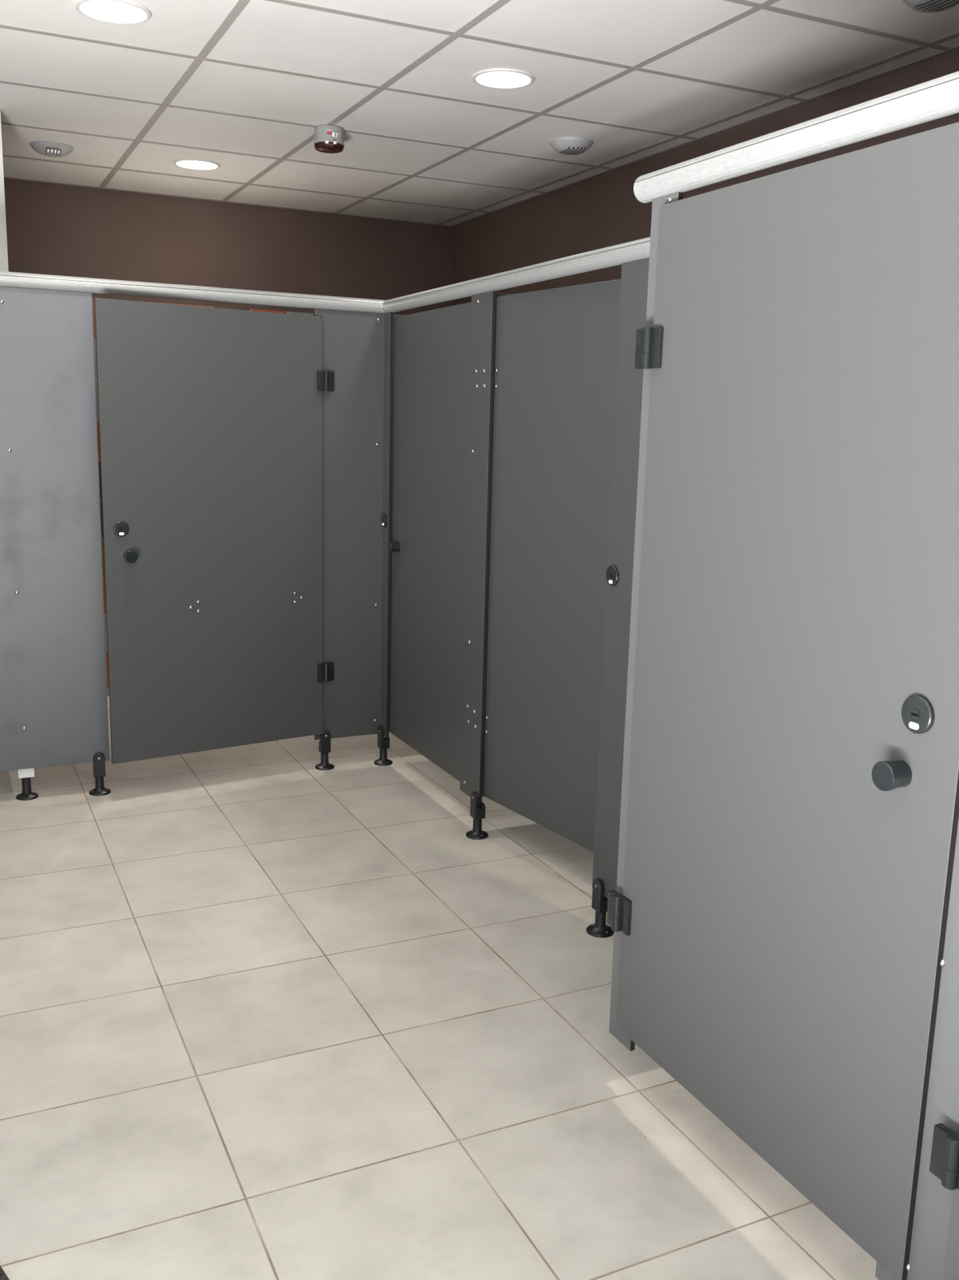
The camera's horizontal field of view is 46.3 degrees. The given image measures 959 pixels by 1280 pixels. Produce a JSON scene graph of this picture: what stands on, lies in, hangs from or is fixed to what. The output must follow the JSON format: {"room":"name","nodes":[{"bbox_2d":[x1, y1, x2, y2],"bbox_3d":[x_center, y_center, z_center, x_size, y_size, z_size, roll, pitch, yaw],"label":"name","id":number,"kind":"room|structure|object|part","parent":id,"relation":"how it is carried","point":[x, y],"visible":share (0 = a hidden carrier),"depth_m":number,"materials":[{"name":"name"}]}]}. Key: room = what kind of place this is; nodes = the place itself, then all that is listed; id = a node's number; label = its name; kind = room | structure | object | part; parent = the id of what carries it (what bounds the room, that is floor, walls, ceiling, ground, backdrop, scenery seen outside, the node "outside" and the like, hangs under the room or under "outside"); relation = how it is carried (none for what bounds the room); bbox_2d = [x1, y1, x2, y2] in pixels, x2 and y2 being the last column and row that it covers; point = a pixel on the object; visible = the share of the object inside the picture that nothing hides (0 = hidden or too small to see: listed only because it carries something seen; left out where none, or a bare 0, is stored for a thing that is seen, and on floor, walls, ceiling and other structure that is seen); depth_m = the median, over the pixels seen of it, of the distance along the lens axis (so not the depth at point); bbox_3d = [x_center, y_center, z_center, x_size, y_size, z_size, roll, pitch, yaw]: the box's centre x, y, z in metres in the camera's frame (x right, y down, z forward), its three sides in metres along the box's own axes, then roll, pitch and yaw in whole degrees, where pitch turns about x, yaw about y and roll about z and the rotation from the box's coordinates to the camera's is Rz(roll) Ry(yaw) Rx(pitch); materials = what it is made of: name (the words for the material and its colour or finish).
{"room":"public restroom","nodes":[
{"label":"public restroom","id":0,"kind":"room"},
{"bbox_2d":[0,115,8,271],"bbox_3d":[-2.463,-0.889,4.867,0.834,2.729,0.150,-4,12,-25],"label":"wall","id":1,"kind":"structure","parent":0,"point":[3,243],"depth_m":4.80,"materials":[{"name":"white paint"}]},
{"bbox_2d":[92,297,313,696],"bbox_3d":[-1.276,-0.841,6.594,2.777,2.041,0.907,-4,12,-25],"label":"tiled wall","id":2,"kind":"structure","parent":0,"point":[93,301],"depth_m":5.81,"materials":[{"name":"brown tile"}]},
{"bbox_2d":[4,177,452,315],"bbox_3d":[-1.862,-1.246,6.797,3.615,2.729,0.100,-4,12,-25],"label":"wall","id":3,"kind":"structure","parent":0,"point":[52,228],"depth_m":6.66,"materials":[{"name":"brown paint"}]},
{"bbox_2d":[0,696,879,1279],"bbox_3d":[0.106,0.986,2.963,3.815,0.100,9.385,-4,12,-25],"label":"floor","id":4,"kind":"structure","parent":0,"point":[266,1013],"depth_m":2.65,"materials":[{"name":"tile"}]},
{"bbox_2d":[0,1266,8,1279],"bbox_3d":[-0.681,1.199,1.457,0.460,0.012,1.000,-8,15,-41],"label":"floor mat","id":5,"kind":"object","parent":4,"relation":"on","point":[2,1275],"visible":1,"depth_m":1.94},
{"bbox_2d":[0,286,384,800],"bbox_3d":[-1.400,-0.337,4.311,1.848,1.910,1.226,3,11,7],"label":"toilet cubicle","id":6,"kind":"object","parent":4,"relation":"on","point":[242,451],"visible":1,"depth_m":4.33,"materials":[{"name":"grey laminate"}]},
{"bbox_3d":[-1.919,-0.367,4.051,1.051,1.780,0.013,-4,12,-25],"label":"panel","id":7,"kind":"part","parent":6,"relation":"part of","materials":[{"name":"grey laminate"}]},
{"bbox_3d":[-1.304,-0.312,4.184,0.045,0.045,0.041,-6,13,-34],"label":"knob","id":8,"kind":"part","parent":6,"relation":"part of","materials":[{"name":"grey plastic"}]},
{"bbox_2d":[0,271,385,313],"bbox_3d":[-1.363,-1.301,4.131,2.231,0.052,0.053,-4,12,-25],"label":"rail","id":9,"kind":"object","parent":6,"relation":"on","point":[8,279],"visible":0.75,"depth_m":4.23,"materials":[{"name":"grey metal"}]},
{"bbox_3d":[-1.021,-0.407,4.391,0.891,1.723,0.012,-6,13,-34],"label":"door","id":10,"kind":"part","parent":6,"relation":"part of","materials":[{"name":"grey laminate"}]},
{"bbox_3d":[-0.543,-0.456,4.705,0.310,1.782,0.013,-4,12,-25],"label":"panel","id":11,"kind":"part","parent":6,"relation":"part of","materials":[{"name":"grey laminate"}]},
{"bbox_2d":[373,290,496,839],"bbox_3d":[0.423,-0.350,4.625,1.450,1.910,1.036,-4,12,-25],"label":"toilet cubicle","id":12,"kind":"object","parent":4,"relation":"on","point":[438,387],"visible":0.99,"depth_m":4.28,"materials":[{"name":"grey laminate"}]},
{"bbox_3d":[-0.356,-0.386,4.650,0.041,0.045,0.045,-4,12,-25],"label":"knob","id":13,"kind":"part","parent":12,"relation":"part of","materials":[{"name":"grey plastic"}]},
{"bbox_3d":[-0.179,-0.377,4.341,0.012,1.744,0.854,-4,12,-25],"label":"door","id":14,"kind":"part","parent":12,"relation":"part of","materials":[{"name":"grey laminate"}]},
{"bbox_3d":[-0.009,-0.298,3.961,0.013,1.782,0.165,-4,12,-25],"label":"panel","id":15,"kind":"part","parent":12,"relation":"part of","materials":[{"name":"grey laminate"}]},
{"bbox_2d":[482,257,649,937],"bbox_3d":[0.944,-0.131,3.562,1.446,1.910,1.560,-4,12,-25],"label":"toilet cubicle","id":16,"kind":"object","parent":4,"relation":"on","point":[567,389],"visible":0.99,"depth_m":3.55,"materials":[{"name":"grey laminate"}]},
{"bbox_2d":[382,236,650,313],"bbox_3d":[0.154,-1.140,3.501,0.054,0.052,2.535,-4,12,-25],"label":"rail","id":17,"kind":"object","parent":16,"relation":"on","point":[637,250],"visible":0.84,"depth_m":3.44,"materials":[{"name":"grey metal"}]},
{"bbox_3d":[0.233,-0.231,3.622,0.012,1.743,0.706,-6,13,-33],"label":"door","id":18,"kind":"part","parent":16,"relation":"part of","materials":[{"name":"grey laminate"}]},
{"bbox_3d":[0.518,-0.072,2.882,0.013,1.790,0.705,-4,12,-25],"label":"panel","id":19,"kind":"part","parent":16,"relation":"part of","materials":[{"name":"grey laminate"}]},
{"bbox_2d":[606,121,958,1279],"bbox_3d":[1.322,0.108,2.334,1.844,1.924,1.044,-4,12,-25],"label":"toilet cubicle","id":20,"kind":"object","parent":4,"relation":"on","point":[783,911],"visible":1,"depth_m":1.90,"materials":[{"name":"grey laminate"}]},
{"bbox_2d":[633,71,958,203],"bbox_3d":[0.790,-0.718,1.328,0.053,0.052,2.124,-4,12,-25],"label":"rail","id":21,"kind":"object","parent":20,"relation":"on","point":[937,98],"visible":1,"depth_m":1.80,"materials":[{"name":"grey metal"}]},
{"bbox_3d":[0.627,0.205,1.705,0.041,0.045,0.045,-4,12,-25],"label":"knob","id":22,"kind":"part","parent":20,"relation":"part of","materials":[{"name":"grey plastic"}]},
{"bbox_3d":[0.726,0.179,1.586,0.013,1.810,0.210,-4,12,-25],"label":"panel","id":23,"kind":"part","parent":20,"relation":"part of","materials":[{"name":"grey laminate"}]},
{"bbox_2d":[929,1123,958,1279],"bbox_3d":[1.422,0.537,0.164,0.083,1.910,3.246,-4,12,-25],"label":"toilet cubicle","id":24,"kind":"object","parent":4,"relation":"on","point":[944,1158],"visible":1,"depth_m":1.67,"materials":[{"name":"grey laminate"}]},
{"bbox_3d":[0.910,0.252,1.178,0.012,1.748,0.838,-4,12,-25],"label":"door","id":25,"kind":"part","parent":24,"relation":"part of","materials":[{"name":"grey laminate"}]},
{"bbox_2d":[0,0,958,225],"bbox_3d":[0.179,-1.790,2.428,3.815,0.100,9.385,-4,12,-25],"label":"ceiling","id":26,"kind":"structure","parent":0,"point":[764,50],"depth_m":4.23,"materials":[{"name":"tile"}]},
{"bbox_2d":[29,141,73,157],"bbox_3d":[-2.050,-2.342,5.370,0.196,0.045,0.196,-4,12,-25],"label":"ceiling detector","id":27,"kind":"object","parent":26,"relation":"attached to","point":[49,148],"visible":1,"depth_m":5.32,"materials":[{"name":"grey plastic"}]},
{"bbox_2d":[74,0,151,24],"bbox_3d":[-1.156,-1.984,3.538,0.234,0.008,0.234,-4,12,-25],"label":"recessed light","id":28,"kind":"object","parent":26,"relation":"in","point":[113,11],"visible":1,"depth_m":3.53,"materials":[{"name":"white plastic"}]},
{"bbox_2d":[173,158,220,170],"bbox_3d":[-1.428,-2.401,5.662,0.234,0.008,0.234,-4,12,-25],"label":"recessed light","id":29,"kind":"object","parent":26,"relation":"in","point":[188,163],"visible":1,"depth_m":5.64,"materials":[{"name":"white plastic"}]},
{"bbox_2d":[176,160,217,168],"bbox_3d":[-1.428,-2.402,5.662,0.201,0.006,0.201,-4,12,-25],"label":"diffuser","id":30,"kind":"object","parent":29,"relation":"attached to","point":[184,164],"depth_m":5.66,"materials":[{"name":"white plastic"}]},
{"bbox_2d":[313,124,344,153],"bbox_3d":[-0.659,-2.189,4.910,0.135,0.096,0.135,-4,12,-25],"label":"fire alarm","id":31,"kind":"object","parent":26,"relation":"attached to","point":[328,139],"visible":1,"depth_m":4.86,"materials":[{"name":"grey plastic"}]},
{"bbox_2d":[332,131,339,137],"bbox_3d":[-0.621,-2.191,4.858,0.036,0.021,0.003,-7,14,-36],"label":"print","id":32,"kind":"object","parent":31,"relation":"on","point":[335,134],"depth_m":4.86,"materials":[{"name":"grey paper"}]},
{"bbox_2d":[0,0,958,224],"bbox_3d":[0.178,-1.740,2.437,3.615,0.003,9.185,-4,12,-25],"label":"grid","id":33,"kind":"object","parent":26,"relation":"attached to","point":[241,5],"depth_m":4.25,"materials":[{"name":"grey metal"}]},
{"bbox_2d":[471,68,535,88],"bbox_3d":[0.088,-2.066,4.129,0.234,0.008,0.234,-4,12,-25],"label":"recessed light","id":34,"kind":"object","parent":26,"relation":"in","point":[499,78],"visible":1,"depth_m":4.11,"materials":[{"name":"white plastic"}]},
{"bbox_2d":[475,71,530,87],"bbox_3d":[0.088,-2.066,4.129,0.201,0.006,0.201,-4,12,-25],"label":"diffuser","id":35,"kind":"object","parent":34,"relation":"attached to","point":[488,79],"depth_m":4.12,"materials":[{"name":"white plastic"}]},
{"bbox_2d":[549,136,593,155],"bbox_3d":[0.412,-2.214,5.038,0.196,0.043,0.196,-2,12,-19],"label":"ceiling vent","id":36,"kind":"object","parent":26,"relation":"in","point":[569,145],"visible":1,"depth_m":4.98,"materials":[{"name":"grey plastic"}]},
{"bbox_2d":[902,0,958,13],"bbox_3d":[1.306,-1.838,3.209,0.196,0.043,0.196,-2,12,-19],"label":"ceiling vent","id":37,"kind":"object","parent":26,"relation":"in","point":[921,6],"visible":1,"depth_m":3.21,"materials":[{"name":"grey plastic"}]},
{"bbox_2d":[450,48,958,306],"bbox_3d":[1.818,-0.512,3.491,0.100,2.729,9.185,-4,12,-25],"label":"wall","id":38,"kind":"structure","parent":0,"point":[603,211],"depth_m":5.65,"materials":[{"name":"brown paint"}]},
{"bbox_2d":[3,45,958,226],"bbox_3d":[0.178,-1.740,2.437,3.615,0.003,9.185,-4,12,-25],"label":"trim","id":39,"kind":"structure","parent":38,"relation":"attached to","point":[955,48],"depth_m":5.26,"materials":[{"name":"grey"}]}
]}

